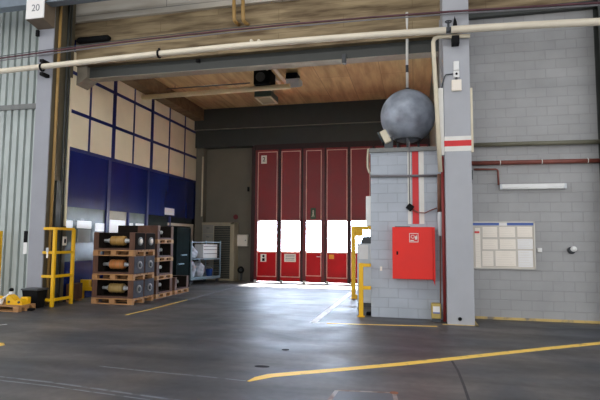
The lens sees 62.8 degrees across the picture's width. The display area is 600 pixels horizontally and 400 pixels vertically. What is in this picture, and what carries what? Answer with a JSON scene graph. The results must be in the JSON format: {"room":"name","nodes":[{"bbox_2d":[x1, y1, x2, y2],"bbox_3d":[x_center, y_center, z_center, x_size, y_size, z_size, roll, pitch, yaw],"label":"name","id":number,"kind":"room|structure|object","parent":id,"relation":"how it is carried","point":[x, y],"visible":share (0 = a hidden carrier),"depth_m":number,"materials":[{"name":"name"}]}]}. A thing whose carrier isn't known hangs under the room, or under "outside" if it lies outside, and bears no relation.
{"room":"industrial warehouse","nodes":[
{"label":"industrial warehouse","id":0,"kind":"room"},
{"bbox_2d":[26,11,55,287],"bbox_3d":[-6.175,-2.109,12.309,0.415,9.300,0.750,-1,-5,13],"label":"column","id":1,"kind":"structure","parent":0,"point":[47,36],"depth_m":11.83,"materials":[{"name":"metal"}]},
{"bbox_2d":[27,0,55,29],"bbox_3d":[-6.293,-5.163,11.986,0.460,1.867,0.420,-1,-5,13],"label":"corbel","id":2,"kind":"object","parent":1,"relation":"attached to","point":[48,22],"visible":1,"depth_m":11.91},
{"bbox_2d":[26,0,44,19],"bbox_3d":[-6.311,-4.604,11.710,0.492,0.566,0.034,-1,-5,13],"label":"sign","id":3,"kind":"object","parent":2,"relation":"attached to","point":[35,9],"visible":1,"depth_m":11.69,"materials":[{"name":"white paper"}]},
{"bbox_2d":[0,0,108,12],"bbox_3d":[-11.764,-4.922,13.215,19.200,0.540,0.240,-1,-5,13],"label":"beam","id":4,"kind":"structure","parent":2,"relation":"on","point":[5,5],"depth_m":11.96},
{"bbox_2d":[42,4,75,305],"bbox_3d":[-5.969,-2.111,12.271,0.013,9.300,0.710,-1,-5,13],"label":"panel","id":5,"kind":"object","parent":1,"relation":"attached to","point":[65,8],"visible":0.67,"depth_m":12.19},
{"bbox_2d":[45,6,62,304],"bbox_3d":[-5.983,-2.089,12.040,0.069,9.180,0.069,-1,-5,13],"label":"pipe","id":6,"kind":"object","parent":5,"relation":"attached to","point":[61,7],"visible":1,"depth_m":11.94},
{"bbox_2d":[49,181,61,303],"bbox_3d":[-5.961,1.016,11.974,0.066,2.980,0.180,-1,-5,13],"label":"conduit cover","id":7,"kind":"object","parent":5,"relation":"attached to","point":[58,184],"visible":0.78,"depth_m":11.99,"materials":[{"name":"grey metal"}]},
{"bbox_2d":[56,5,70,302],"bbox_3d":[-5.915,-2.065,12.332,0.055,9.180,0.055,-1,-5,13],"label":"pipe","id":8,"kind":"object","parent":5,"relation":"attached to","point":[69,7],"visible":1,"depth_m":12.32,"materials":[{"name":"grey metal"}]},
{"bbox_2d":[58,5,72,302],"bbox_3d":[-5.892,-2.057,12.429,0.040,9.180,0.040,-1,-5,13],"label":"pipe","id":9,"kind":"object","parent":5,"relation":"attached to","point":[72,5],"visible":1,"depth_m":12.34,"materials":[{"name":"grey metal"}]},
{"bbox_2d":[64,78,72,225],"bbox_3d":[-5.886,-1.241,12.473,0.036,3.800,0.060,-1,-5,13],"label":"strip","id":10,"kind":"object","parent":5,"relation":"attached to","point":[71,79],"visible":1,"depth_m":12.45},
{"bbox_2d":[63,40,196,301],"bbox_3d":[-5.152,-0.531,16.215,0.220,6.800,7.950,-1,-5,13],"label":"wall","id":11,"kind":"structure","parent":0,"point":[129,153],"depth_m":15.09,"materials":[{"name":"metal"}]},
{"bbox_2d":[65,207,104,261],"bbox_3d":[-5.824,0.921,13.145,0.070,1.400,1.820,-1,-5,13],"label":"window","id":12,"kind":"structure","parent":11,"relation":"in","point":[86,222],"depth_m":13.14,"materials":[{"name":"white"}]},
{"bbox_2d":[109,211,126,232],"bbox_3d":[-5.479,1.543,14.600,0.070,2.400,0.900,-1,-5,13],"label":"window","id":13,"kind":"structure","parent":11,"relation":"in","point":[116,218],"depth_m":14.59,"materials":[{"name":"white"}]},
{"bbox_2d":[128,213,144,253],"bbox_3d":[-5.242,1.127,15.635,0.070,1.400,0.950,-1,-5,13],"label":"window","id":14,"kind":"structure","parent":11,"relation":"in","point":[135,218],"depth_m":15.66,"materials":[{"name":"white"}]},
{"bbox_2d":[148,215,194,261],"bbox_3d":[-4.663,1.828,18.043,0.090,2.400,3.800,-1,-5,13],"label":"window","id":15,"kind":"structure","parent":11,"relation":"in","point":[152,219],"depth_m":18.16,"materials":[{"name":"clear glass"}]},
{"bbox_2d":[141,84,290,99],"bbox_3d":[-2.769,-3.387,15.419,5.109,0.159,0.159,-1,-5,15],"label":"ceiling pipe","id":16,"kind":"object","parent":11,"relation":"attached to","point":[278,86],"visible":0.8,"depth_m":15.31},
{"bbox_2d":[0,0,293,299],"bbox_3d":[-6.987,-2.044,13.188,20.687,9.300,0.500,-1,-5,13],"label":"wall","id":17,"kind":"structure","parent":0,"point":[17,127],"depth_m":12.95,"materials":[{"name":"metal"}]},
{"bbox_2d":[0,103,35,110],"bbox_3d":[-11.621,-2.426,14.103,11.020,0.140,0.150,-1,-5,13],"label":"trim","id":18,"kind":"structure","parent":17,"relation":"attached to","point":[33,105],"depth_m":13.07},
{"bbox_2d":[76,66,95,89],"bbox_3d":[-5.817,-3.178,13.137,0.580,0.670,0.450,-1,-5,13],"label":"beam haunch","id":19,"kind":"structure","parent":17,"relation":"attached to","point":[83,73],"depth_m":12.92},
{"bbox_2d":[89,39,438,82],"bbox_3d":[-1.205,-3.386,12.095,8.880,0.315,0.312,-1,-5,13],"label":"beam","id":20,"kind":"structure","parent":19,"relation":"attached to","point":[419,49],"depth_m":11.89,"materials":[{"name":"grey metal"}]},
{"bbox_2d":[377,129,392,147],"bbox_3d":[1.866,-1.317,10.792,0.346,0.458,0.285,-1,-5,13],"label":"floodlight","id":21,"kind":"object","parent":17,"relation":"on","point":[387,141],"visible":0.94,"depth_m":10.69,"materials":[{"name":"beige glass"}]},
{"bbox_2d":[121,78,203,120],"bbox_3d":[-4.895,-3.658,16.851,0.700,0.460,7.100,-1,-5,13],"label":"beam","id":22,"kind":"structure","parent":0,"point":[182,105],"depth_m":17.13,"materials":[{"name":"brown wood"}]},
{"bbox_2d":[194,148,206,262],"bbox_3d":[-4.016,0.540,19.801,0.340,5.260,0.300,-1,-5,13],"label":"pillar corner","id":23,"kind":"structure","parent":0,"point":[201,152],"depth_m":19.75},
{"bbox_2d":[75,0,438,67],"bbox_3d":[-1.596,-4.125,12.151,9.670,1.160,0.400,-1,-5,13],"label":"lintel concrete","id":24,"kind":"object","parent":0,"point":[296,10],"visible":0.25,"depth_m":11.81,"materials":[{"name":"concrete"}]},
{"bbox_2d":[76,35,110,43],"bbox_3d":[-5.360,-4.163,12.736,0.975,0.174,0.169,-1,-5,13],"label":"cable bundle","id":25,"kind":"object","parent":24,"relation":"attached to","point":[101,38],"visible":0.98,"depth_m":12.66,"materials":[{"name":"black paint"}]},
{"bbox_2d":[194,99,386,129],"bbox_3d":[0.259,-3.264,19.013,9.150,0.820,0.500,-1,-5,13],"label":"beam","id":26,"kind":"structure","parent":0,"point":[362,110],"depth_m":18.88,"materials":[{"name":"grey metal"}]},
{"bbox_2d":[154,58,431,108],"bbox_3d":[-0.585,-4.053,15.979,10.100,0.250,7.500,-1,-5,13],"label":"ceiling","id":27,"kind":"structure","parent":0,"point":[381,79],"depth_m":16.38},
{"bbox_2d":[254,70,274,85],"bbox_3d":[-1.087,-3.734,15.085,0.526,0.538,0.610,-1,-5,13],"label":"heater","id":28,"kind":"object","parent":27,"relation":"hanging from","point":[261,77],"visible":0.77,"depth_m":14.80,"materials":[{"name":"black paint"}]},
{"bbox_2d":[254,90,277,104],"bbox_3d":[-1.163,-3.642,17.110,0.588,0.395,0.900,-1,-5,13],"label":"floodlight","id":29,"kind":"object","parent":27,"relation":"hanging from","point":[264,97],"visible":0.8,"depth_m":16.85,"materials":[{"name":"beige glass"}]},
{"bbox_2d":[285,72,301,87],"bbox_3d":[-0.191,-3.716,15.194,0.429,0.542,0.490,-1,-5,13],"label":"floodlight","id":30,"kind":"object","parent":27,"relation":"hanging from","point":[293,79],"visible":0.98,"depth_m":15.02,"materials":[{"name":"black paint"}]},
{"bbox_2d":[0,280,599,399],"bbox_3d":[-4.365,1.933,3.205,38.000,0.200,32.550,-1,-5,13],"label":"floor","id":31,"kind":"structure","parent":0,"point":[227,333],"depth_m":7.13,"materials":[{"name":"concrete"}]},
{"bbox_2d":[0,302,35,311],"bbox_3d":[-6.723,2.377,10.958,1.500,0.130,0.500,-1,-5,13],"label":"pallet","id":32,"kind":"object","parent":31,"relation":"on","point":[4,307],"visible":0.92,"depth_m":10.69,"materials":[{"name":"brown wood"}]},
{"bbox_2d":[6,294,30,304],"bbox_3d":[-6.254,2.207,10.914,0.419,0.210,0.300,-1,-5,13],"label":"yellow casting","id":33,"kind":"object","parent":32,"relation":"on","point":[12,299],"visible":1,"depth_m":10.82,"materials":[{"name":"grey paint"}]},
{"bbox_2d":[21,287,48,307],"bbox_3d":[-6.125,2.256,11.328,0.464,0.441,0.360,-1,-5,13],"label":"bin","id":34,"kind":"object","parent":31,"relation":"on","point":[38,295],"visible":0.91,"depth_m":11.21,"materials":[{"name":"paint"}]},
{"bbox_2d":[41,227,75,306],"bbox_3d":[-5.802,1.589,11.790,0.340,1.850,0.716,-1,-5,13],"label":"guard","id":35,"kind":"object","parent":31,"relation":"on","point":[54,251],"visible":0.94,"depth_m":11.54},
{"bbox_2d":[66,283,82,301],"bbox_3d":[-5.734,2.344,12.471,0.160,0.455,0.420,-1,-5,13],"label":"crate","id":36,"kind":"object","parent":31,"relation":"on","point":[77,288],"visible":0.75,"depth_m":12.44,"materials":[{"name":"brown wood"}]},
{"bbox_2d":[0,380,150,399],"bbox_3d":[-2.493,2.009,5.233,2.120,0.002,0.056,-1,-5,18],"label":"joint","id":37,"kind":"object","parent":31,"relation":"on","point":[0,380],"visible":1,"depth_m":5.20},
{"bbox_2d":[80,279,91,298],"bbox_3d":[-5.595,2.364,13.003,0.557,0.504,0.160,-1,-5,13],"label":"trestle","id":38,"kind":"object","parent":31,"relation":"on","point":[86,286],"visible":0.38,"depth_m":12.99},
{"bbox_2d":[0,376,177,399],"bbox_3d":[-2.334,2.015,5.286,2.661,0.002,0.078,-1,-5,19],"label":"joint","id":39,"kind":"object","parent":31,"relation":"on","point":[0,376],"visible":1,"depth_m":5.24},
{"bbox_2d":[91,295,153,304],"bbox_3d":[-4.476,2.506,12.431,1.130,0.145,1.000,-1,-5,13],"label":"pallet","id":40,"kind":"object","parent":31,"relation":"on","point":[94,300],"visible":0.65,"depth_m":12.05,"materials":[{"name":"brown wood"}]},
{"bbox_2d":[92,278,143,298],"bbox_3d":[-4.502,2.196,12.205,1.190,0.430,0.480,-1,-5,13],"label":"crate","id":41,"kind":"object","parent":40,"relation":"on","point":[135,288],"visible":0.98,"depth_m":12.10,"materials":[{"name":"brown wood"}]},
{"bbox_2d":[102,283,127,292],"bbox_3d":[-4.531,2.188,12.213,0.838,0.244,0.244,-1,-5,13],"label":"roller","id":42,"kind":"object","parent":41,"relation":"in","point":[112,287],"visible":0.91,"depth_m":12.13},
{"bbox_2d":[92,272,153,280],"bbox_3d":[-4.472,1.923,12.478,1.130,0.145,1.000,-1,-5,13],"label":"pallet","id":43,"kind":"object","parent":41,"relation":"on","point":[95,276],"visible":0.77,"depth_m":12.11,"materials":[{"name":"brown wood"}]},
{"bbox_2d":[92,256,143,273],"bbox_3d":[-4.497,1.613,12.252,1.190,0.430,0.480,-1,-5,13],"label":"crate","id":44,"kind":"object","parent":43,"relation":"on","point":[136,263],"visible":0.91,"depth_m":12.15,"materials":[{"name":"brown wood"}]},
{"bbox_2d":[103,259,128,268],"bbox_3d":[-4.526,1.605,12.260,0.838,0.244,0.244,-1,-5,13],"label":"roller","id":45,"kind":"object","parent":44,"relation":"in","point":[113,264],"visible":0.95,"depth_m":12.18,"materials":[{"name":"orange metal"}]},
{"bbox_2d":[93,250,154,255],"bbox_3d":[-4.468,1.340,12.525,1.130,0.145,1.000,-1,-5,13],"label":"pallet","id":46,"kind":"object","parent":44,"relation":"on","point":[95,252],"visible":0.97,"depth_m":12.16,"materials":[{"name":"brown wood"}]},
{"bbox_2d":[93,232,144,249],"bbox_3d":[-4.493,1.030,12.299,1.190,0.430,0.480,-1,-5,13],"label":"crate","id":47,"kind":"object","parent":46,"relation":"on","point":[137,240],"visible":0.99,"depth_m":12.20,"materials":[{"name":"brown wood"}]},
{"bbox_2d":[104,236,129,245],"bbox_3d":[-4.522,1.022,12.307,0.838,0.244,0.244,-1,-5,13],"label":"roller","id":48,"kind":"object","parent":47,"relation":"in","point":[114,240],"visible":0.93,"depth_m":12.22,"materials":[{"name":"gold metal"}]},
{"bbox_2d":[145,233,154,249],"bbox_3d":[-4.379,1.070,12.785,1.190,0.430,0.480,-1,-5,13],"label":"crate","id":49,"kind":"object","parent":46,"relation":"on","point":[149,237],"visible":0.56,"depth_m":12.60,"materials":[{"name":"brown wood"}]},
{"bbox_2d":[144,255,154,272],"bbox_3d":[-4.384,1.653,12.738,1.190,0.430,0.480,-1,-5,13],"label":"crate","id":50,"kind":"object","parent":43,"relation":"on","point":[149,260],"visible":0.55,"depth_m":12.55,"materials":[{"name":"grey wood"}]},
{"bbox_2d":[127,277,153,296],"bbox_3d":[-4.388,2.236,12.690,1.190,0.430,0.480,-1,-5,13],"label":"crate","id":51,"kind":"object","parent":40,"relation":"on","point":[148,288],"visible":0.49,"depth_m":12.53,"materials":[{"name":"grey metal"}]},
{"bbox_2d":[153,291,171,298],"bbox_3d":[-4.331,2.624,13.675,1.220,0.112,0.900,-1,-5,13],"label":"pallet","id":52,"kind":"object","parent":31,"relation":"on","point":[156,296],"visible":0.22,"depth_m":13.48,"materials":[{"name":"brown wood"}]},
{"bbox_2d":[154,278,171,294],"bbox_3d":[-4.037,2.378,13.627,0.600,0.372,0.900,-1,-5,13],"label":"crate","id":53,"kind":"object","parent":52,"relation":"on","point":[166,284],"visible":0.35,"depth_m":13.87,"materials":[{"name":"brown wood"}]},
{"bbox_2d":[120,274,172,279],"bbox_3d":[-4.328,2.136,13.715,1.220,0.112,0.900,-1,-5,13],"label":"pallet","id":54,"kind":"object","parent":53,"relation":"on","point":[167,275],"visible":0.27,"depth_m":13.52,"materials":[{"name":"brown wood"}]},
{"bbox_2d":[145,261,172,275],"bbox_3d":[-4.034,1.889,13.666,0.600,0.372,0.900,-1,-5,13],"label":"crate","id":55,"kind":"object","parent":54,"relation":"on","point":[167,266],"visible":0.44,"depth_m":13.91,"materials":[{"name":"brown wood"}]},
{"bbox_2d":[155,257,172,261],"bbox_3d":[-4.324,1.647,13.754,1.220,0.112,0.900,-1,-5,13],"label":"pallet","id":56,"kind":"object","parent":55,"relation":"on","point":[158,258],"visible":0.24,"depth_m":13.56,"materials":[{"name":"brown wood"}]},
{"bbox_2d":[138,243,172,257],"bbox_3d":[-4.030,1.401,13.706,0.600,0.372,0.900,-1,-5,13],"label":"crate","id":57,"kind":"object","parent":56,"relation":"on","point":[167,248],"visible":0.38,"depth_m":13.95,"materials":[{"name":"brown wood"}]},
{"bbox_2d":[155,239,173,243],"bbox_3d":[-4.320,1.159,13.794,1.220,0.112,0.900,-1,-5,13],"label":"pallet","id":58,"kind":"object","parent":57,"relation":"on","point":[157,241],"visible":0.3,"depth_m":13.60,"materials":[{"name":"brown wood"}]},
{"bbox_2d":[118,225,137,232],"bbox_3d":[-4.620,0.919,13.884,0.600,0.372,0.900,-1,-5,13],"label":"crate","id":59,"kind":"object","parent":58,"relation":"on","point":[121,228],"visible":0.2,"depth_m":13.46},
{"bbox_2d":[138,225,173,238],"bbox_3d":[-4.026,0.913,13.745,0.600,0.372,0.900,-1,-5,13],"label":"crate","id":60,"kind":"object","parent":58,"relation":"on","point":[168,231],"visible":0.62,"depth_m":13.37,"materials":[{"name":"brown wood"}]},
{"bbox_2d":[160,227,190,286],"bbox_3d":[-4.195,1.889,16.125,0.870,1.976,1.000,-1,-5,13],"label":"rack","id":61,"kind":"object","parent":31,"relation":"on","point":[182,235],"visible":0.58,"depth_m":15.95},
{"bbox_2d":[172,288,188,294],"bbox_3d":[-4.093,2.709,14.694,1.220,0.112,0.900,-1,-5,13],"label":"pallet","id":62,"kind":"object","parent":31,"relation":"on","point":[185,289],"visible":0.23,"depth_m":14.50,"materials":[{"name":"brown wood"}]},
{"bbox_2d":[159,275,188,290],"bbox_3d":[-3.799,2.462,14.646,0.600,0.372,0.900,-1,-5,13],"label":"crate","id":63,"kind":"object","parent":62,"relation":"on","point":[183,283],"visible":0.44,"depth_m":14.89,"materials":[{"name":"brown wood"}]},
{"bbox_2d":[190,241,220,283],"bbox_3d":[-3.758,2.277,18.186,0.810,1.540,1.538,-3,-6,33],"label":"trolley","id":64,"kind":"object","parent":31,"relation":"on","point":[204,277],"visible":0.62,"depth_m":18.11,"materials":[{"name":"metal"}]},
{"bbox_2d":[194,260,204,276],"bbox_3d":[-3.743,2.498,18.118,0.441,0.637,0.431,-1,-5,13],"label":"sack","id":65,"kind":"object","parent":64,"relation":"on","point":[200,268],"visible":0.84,"depth_m":17.99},
{"bbox_2d":[195,244,216,257],"bbox_3d":[-3.518,1.918,18.398,0.445,0.505,0.740,-3,-6,33],"label":"carton","id":66,"kind":"object","parent":64,"relation":"on","point":[204,250],"visible":0.91,"depth_m":18.15,"materials":[{"name":"cardboard"}]},
{"bbox_2d":[201,222,238,280],"bbox_3d":[-3.167,2.022,19.377,1.358,2.251,0.500,-1,-5,13],"label":"locker","id":67,"kind":"object","parent":31,"relation":"on","point":[225,232],"visible":0.76,"depth_m":19.14,"materials":[{"name":"metal"}]},
{"bbox_2d":[213,226,229,278],"bbox_3d":[-3.045,2.031,19.120,0.665,2.032,0.018,-1,-5,13],"label":"shutter","id":68,"kind":"object","parent":67,"relation":"hanging from","point":[220,233],"depth_m":19.11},
{"bbox_2d":[309,292,350,322],"bbox_3d":[0.928,2.612,12.358,0.145,0.002,5.865,-1,-5,13],"label":"white line","id":69,"kind":"object","parent":31,"relation":"on","point":[319,317],"visible":0.9,"depth_m":11.32,"materials":[{"name":"paint"}]},
{"bbox_2d":[350,226,370,298],"bbox_3d":[1.954,1.714,13.517,1.147,1.994,0.200,-1,-5,13],"label":"guard","id":70,"kind":"object","parent":31,"relation":"on","point":[355,230],"visible":0.61,"depth_m":13.59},
{"bbox_2d":[327,390,397,399],"bbox_3d":[0.646,2.016,5.035,0.751,0.004,0.411,0,-5,5],"label":"floor hatch","id":71,"kind":"object","parent":31,"relation":"on","point":[337,394],"visible":1,"depth_m":5.07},
{"bbox_2d":[357,237,370,306],"bbox_3d":[1.672,1.753,12.133,0.448,1.690,0.608,-1,-5,13],"label":"tall cabinet","id":72,"kind":"object","parent":31,"relation":"on","point":[365,240],"visible":0.48,"depth_m":11.85,"materials":[{"name":"metal"}]},
{"bbox_2d":[359,245,367,258],"bbox_3d":[1.537,1.258,11.888,0.226,0.344,0.006,-1,-5,13],"label":"sheet","id":73,"kind":"object","parent":72,"relation":"attached to","point":[363,249],"visible":1,"depth_m":11.88,"materials":[{"name":"white paper"}]},
{"bbox_2d":[357,263,370,316],"bbox_3d":[1.354,1.892,10.345,0.279,1.118,0.160,-1,-5,13],"label":"guard","id":74,"kind":"object","parent":31,"relation":"on","point":[361,265],"visible":1,"depth_m":10.32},
{"bbox_2d":[248,342,599,381],"bbox_3d":[2.717,2.190,6.982,7.223,0.002,0.226,2,-5,-22],"label":"yellow line","id":75,"kind":"object","parent":31,"relation":"on","point":[265,376],"visible":1,"depth_m":6.46,"materials":[{"name":"paint"}]},
{"bbox_2d":[431,302,440,321],"bbox_3d":[2.727,2.246,9.838,0.187,0.352,0.224,-1,-5,13],"label":"container","id":76,"kind":"object","parent":31,"relation":"on","point":[435,307],"visible":1,"depth_m":9.74,"materials":[{"name":"yellow paint"}]},
{"bbox_2d":[195,121,428,148],"bbox_3d":[0.257,-2.498,18.965,9.150,0.725,0.470,-1,-5,13],"label":"beam","id":77,"kind":"structure","parent":0,"point":[229,138],"depth_m":18.99,"materials":[{"name":"grey metal"}]},
{"bbox_2d":[206,135,429,279],"bbox_3d":[0.202,-0.402,19.176,10.100,7.100,0.250,-1,-5,13],"label":"wall","id":78,"kind":"structure","parent":0,"point":[229,171],"depth_m":19.74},
{"bbox_2d":[250,138,429,283],"bbox_3d":[1.462,0.468,18.411,6.723,5.260,0.722,-1,-5,13],"label":"door","id":79,"kind":"structure","parent":78,"relation":"in","point":[332,178],"depth_m":18.39,"materials":[{"name":"red metal"}]},
{"bbox_2d":[369,146,442,319],"bbox_3d":[2.515,0.771,11.573,1.510,3.569,2.730,-1,-5,13],"label":"wall","id":80,"kind":"structure","parent":0,"point":[390,297],"depth_m":10.32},
{"bbox_2d":[366,196,370,225],"bbox_3d":[1.508,0.246,10.730,0.114,0.645,0.248,-1,-5,13],"label":"box","id":81,"kind":"object","parent":80,"relation":"attached to","point":[368,198],"visible":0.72,"depth_m":10.61,"materials":[{"name":"white plastic"}]},
{"bbox_2d":[370,174,436,176],"bbox_3d":[2.178,-0.509,10.367,1.379,0.074,0.055,-1,-5,13],"label":"rail","id":82,"kind":"object","parent":80,"relation":"attached to","point":[420,175],"visible":0.98,"depth_m":10.32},
{"bbox_2d":[380,12,434,147],"bbox_3d":[2.422,-2.632,11.088,1.203,3.131,1.203,-1,-5,13],"label":"tank","id":83,"kind":"object","parent":80,"relation":"on","point":[408,114],"visible":0.97,"depth_m":10.61,"materials":[{"name":"metal"}]},
{"bbox_2d":[392,226,435,283],"bbox_3d":[2.339,1.149,10.105,0.851,1.211,0.238,-1,-5,13],"label":"upper cabinet","id":84,"kind":"object","parent":80,"relation":"attached to","point":[413,248],"visible":1,"depth_m":10.01,"materials":[{"name":"metal"}]},
{"bbox_2d":[406,141,436,213],"bbox_3d":[2.532,-0.482,10.276,0.636,1.535,0.080,-1,-5,13],"label":"junction box","id":85,"kind":"object","parent":80,"relation":"attached to","point":[409,206],"visible":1,"depth_m":10.26,"materials":[{"name":"black paint"}]},
{"bbox_2d":[429,41,438,145],"bbox_3d":[4.130,-0.725,14.523,0.330,7.050,7.650,-1,-5,13],"label":"wall","id":86,"kind":"structure","parent":0,"point":[432,133],"depth_m":14.31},
{"bbox_2d":[440,0,474,324],"bbox_3d":[3.218,-2.210,10.197,0.500,9.300,0.900,-1,-5,13],"label":"column","id":87,"kind":"structure","parent":0,"point":[457,114],"depth_m":9.61,"materials":[{"name":"grey paint"}]},
{"bbox_2d":[0,16,599,77],"bbox_3d":[-0.870,-3.328,10.627,15.769,0.580,0.302,-1,-5,13],"label":"pipe","id":88,"kind":"object","parent":87,"relation":"attached to","point":[583,22],"visible":1,"depth_m":10.18,"materials":[{"name":"metal"}]},
{"bbox_2d":[0,21,299,56],"bbox_3d":[-4.327,-3.678,11.496,8.884,0.202,0.020,-1,-5,13],"label":"wire","id":89,"kind":"object","parent":88,"relation":"attached to","point":[294,21],"visible":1,"depth_m":11.27,"materials":[{"name":"grey paint"}]},
{"bbox_2d":[0,1,599,58],"bbox_3d":[-0.887,-3.652,10.658,15.888,0.242,0.042,-1,-5,13],"label":"red line","id":90,"kind":"object","parent":88,"relation":"attached to","point":[598,2],"visible":1,"depth_m":10.35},
{"bbox_2d":[0,4,599,60],"bbox_3d":[-0.889,-3.611,10.686,15.929,0.232,0.032,-1,-5,13],"label":"cable","id":91,"kind":"object","parent":90,"relation":"hanging from","point":[594,4],"visible":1,"depth_m":10.38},
{"bbox_2d":[431,34,469,171],"bbox_3d":[2.992,-1.935,9.691,0.748,2.778,0.084,-1,-5,13],"label":"pipe","id":92,"kind":"object","parent":88,"relation":"attached to","point":[443,36],"visible":0.95,"depth_m":9.73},
{"bbox_2d":[437,174,441,302],"bbox_3d":[2.856,0.919,9.992,0.097,2.919,0.087,-1,-5,13],"label":"rusty pipe","id":93,"kind":"object","parent":87,"relation":"attached to","point":[439,209],"visible":0.84,"depth_m":10.03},
{"bbox_2d":[438,88,443,154],"bbox_3d":[2.815,-1.563,9.790,0.095,1.357,0.070,-1,-5,13],"label":"duct","id":94,"kind":"object","parent":87,"relation":"attached to","point":[440,90],"visible":0.84,"depth_m":9.76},
{"bbox_2d":[441,156,446,321],"bbox_3d":[2.860,0.753,9.778,0.062,3.280,0.062,-1,-5,13],"label":"riser pipe","id":95,"kind":"object","parent":87,"relation":"attached to","point":[442,172],"visible":0.84,"depth_m":9.75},
{"bbox_2d":[444,140,470,146],"bbox_3d":[3.175,-1.094,9.957,0.508,0.115,0.605,-1,-5,13],"label":"band","id":96,"kind":"object","parent":87,"relation":"attached to","point":[454,142],"visible":0.57,"depth_m":9.66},
{"bbox_2d":[444,136,471,151],"bbox_3d":[3.175,-1.086,9.957,0.506,0.300,0.604,-1,-5,13],"label":"band","id":97,"kind":"object","parent":87,"relation":"attached to","point":[447,138],"visible":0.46,"depth_m":9.67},
{"bbox_2d":[470,88,473,151],"bbox_3d":[3.384,-1.576,9.673,0.044,1.281,0.060,-1,-5,13],"label":"duct","id":98,"kind":"object","parent":87,"relation":"attached to","point":[471,93],"visible":1,"depth_m":9.65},
{"bbox_2d":[474,139,599,146],"bbox_3d":[4.795,-1.163,10.102,2.581,0.113,0.093,-1,-5,13],"label":"wall rail","id":99,"kind":"object","parent":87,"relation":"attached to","point":[597,141],"visible":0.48,"depth_m":10.05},
{"bbox_2d":[439,0,599,320],"bbox_3d":[9.131,-2.231,9.398,12.430,9.300,0.270,-1,-5,13],"label":"wall","id":100,"kind":"structure","parent":0,"point":[526,84],"depth_m":10.15,"materials":[{"name":"brick"}]},
{"bbox_2d":[473,222,535,269],"bbox_3d":[4.181,0.933,10.149,1.256,0.973,0.049,-1,-5,13],"label":"notice board","id":101,"kind":"object","parent":100,"relation":"attached to","point":[480,225],"visible":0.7,"depth_m":10.15,"materials":[{"name":"metal"}]},
{"bbox_2d":[475,228,480,266],"bbox_3d":[3.714,1.000,10.246,0.101,0.830,0.004,-1,-5,13],"label":"notice sheet","id":102,"kind":"object","parent":101,"relation":"attached to","point":[477,235],"visible":1,"depth_m":10.24,"materials":[{"name":"paper"}]},
{"bbox_2d":[482,251,493,265],"bbox_3d":[3.897,1.213,10.185,0.216,0.306,0.004,-1,-5,13],"label":"notice sheet","id":103,"kind":"object","parent":101,"relation":"attached to","point":[487,256],"visible":1,"depth_m":10.19,"materials":[{"name":"paper"}]},
{"bbox_2d":[482,227,496,236],"bbox_3d":[3.950,0.668,10.218,0.283,0.211,0.004,-1,-5,13],"label":"notice sheet","id":104,"kind":"object","parent":101,"relation":"attached to","point":[487,231],"visible":1,"depth_m":10.22,"materials":[{"name":"paper"}]},
{"bbox_2d":[482,239,497,248],"bbox_3d":[3.948,0.920,10.198,0.295,0.208,0.004,-1,-5,13],"label":"notice sheet","id":105,"kind":"object","parent":101,"relation":"attached to","point":[487,243],"visible":1,"depth_m":10.20,"materials":[{"name":"paper"}]},
{"bbox_2d":[495,251,515,265],"bbox_3d":[4.235,1.203,10.107,0.393,0.309,0.004,-1,-5,13],"label":"notice sheet","id":106,"kind":"object","parent":101,"relation":"attached to","point":[503,258],"visible":1,"depth_m":10.10,"materials":[{"name":"paper"}]},
{"bbox_2d":[499,227,514,236],"bbox_3d":[4.279,0.663,10.142,0.304,0.209,0.004,-1,-5,13],"label":"notice sheet","id":107,"kind":"object","parent":101,"relation":"attached to","point":[503,231],"visible":1,"depth_m":10.14,"materials":[{"name":"paper"}]},
{"bbox_2d":[500,239,515,248],"bbox_3d":[4.282,0.911,10.120,0.303,0.202,0.004,-1,-5,13],"label":"notice sheet","id":108,"kind":"object","parent":101,"relation":"attached to","point":[504,243],"visible":1,"depth_m":10.12,"materials":[{"name":"paper"}]},
{"bbox_2d":[517,227,531,236],"bbox_3d":[4.607,0.654,10.066,0.283,0.208,0.004,-1,-5,13],"label":"notice sheet","id":109,"kind":"object","parent":101,"relation":"attached to","point":[521,231],"visible":1,"depth_m":10.06,"materials":[{"name":"paper"}]},
{"bbox_2d":[517,239,532,248],"bbox_3d":[4.606,0.900,10.045,0.290,0.201,0.004,-1,-5,13],"label":"notice sheet","id":110,"kind":"object","parent":101,"relation":"attached to","point":[522,243],"visible":1,"depth_m":10.04,"materials":[{"name":"white paper"}]},
{"bbox_2d":[518,250,532,266],"bbox_3d":[4.603,1.199,10.021,0.278,0.336,0.004,-1,-5,13],"label":"notice sheet","id":111,"kind":"object","parent":101,"relation":"attached to","point":[525,258],"visible":1,"depth_m":10.02,"materials":[{"name":"white paper"}]},
{"bbox_2d":[468,0,597,19],"bbox_3d":[9.348,-4.044,9.296,11.920,0.140,0.120,-1,-5,13],"label":"beam","id":112,"kind":"structure","parent":100,"relation":"attached to","point":[473,16],"depth_m":10.33,"materials":[{"name":"grey metal"}]},
{"bbox_2d":[499,183,566,189],"bbox_3d":[4.774,-0.275,10.085,1.263,0.113,0.100,-1,-5,13],"label":"lamp","id":113,"kind":"object","parent":100,"relation":"attached to","point":[545,185],"visible":1,"depth_m":10.03,"materials":[{"name":"white plastic"}]},
{"bbox_2d":[472,158,599,164],"bbox_3d":[4.796,-0.783,10.091,2.580,0.114,0.114,-1,-5,13],"label":"pipe","id":114,"kind":"object","parent":100,"relation":"attached to","point":[596,160],"visible":0.97,"depth_m":10.04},
{"bbox_2d":[475,316,599,323],"bbox_3d":[9.317,2.366,8.845,11.920,0.050,0.020,-1,-5,13],"label":"yellow line","id":115,"kind":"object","parent":100,"relation":"attached to","point":[476,317],"depth_m":9.89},
{"bbox_2d":[593,0,599,170],"bbox_3d":[6.179,-2.219,9.814,0.370,9.300,0.300,-1,-5,13],"label":"column","id":116,"kind":"structure","parent":0,"point":[596,12],"depth_m":9.99,"materials":[{"name":"grey metal"}]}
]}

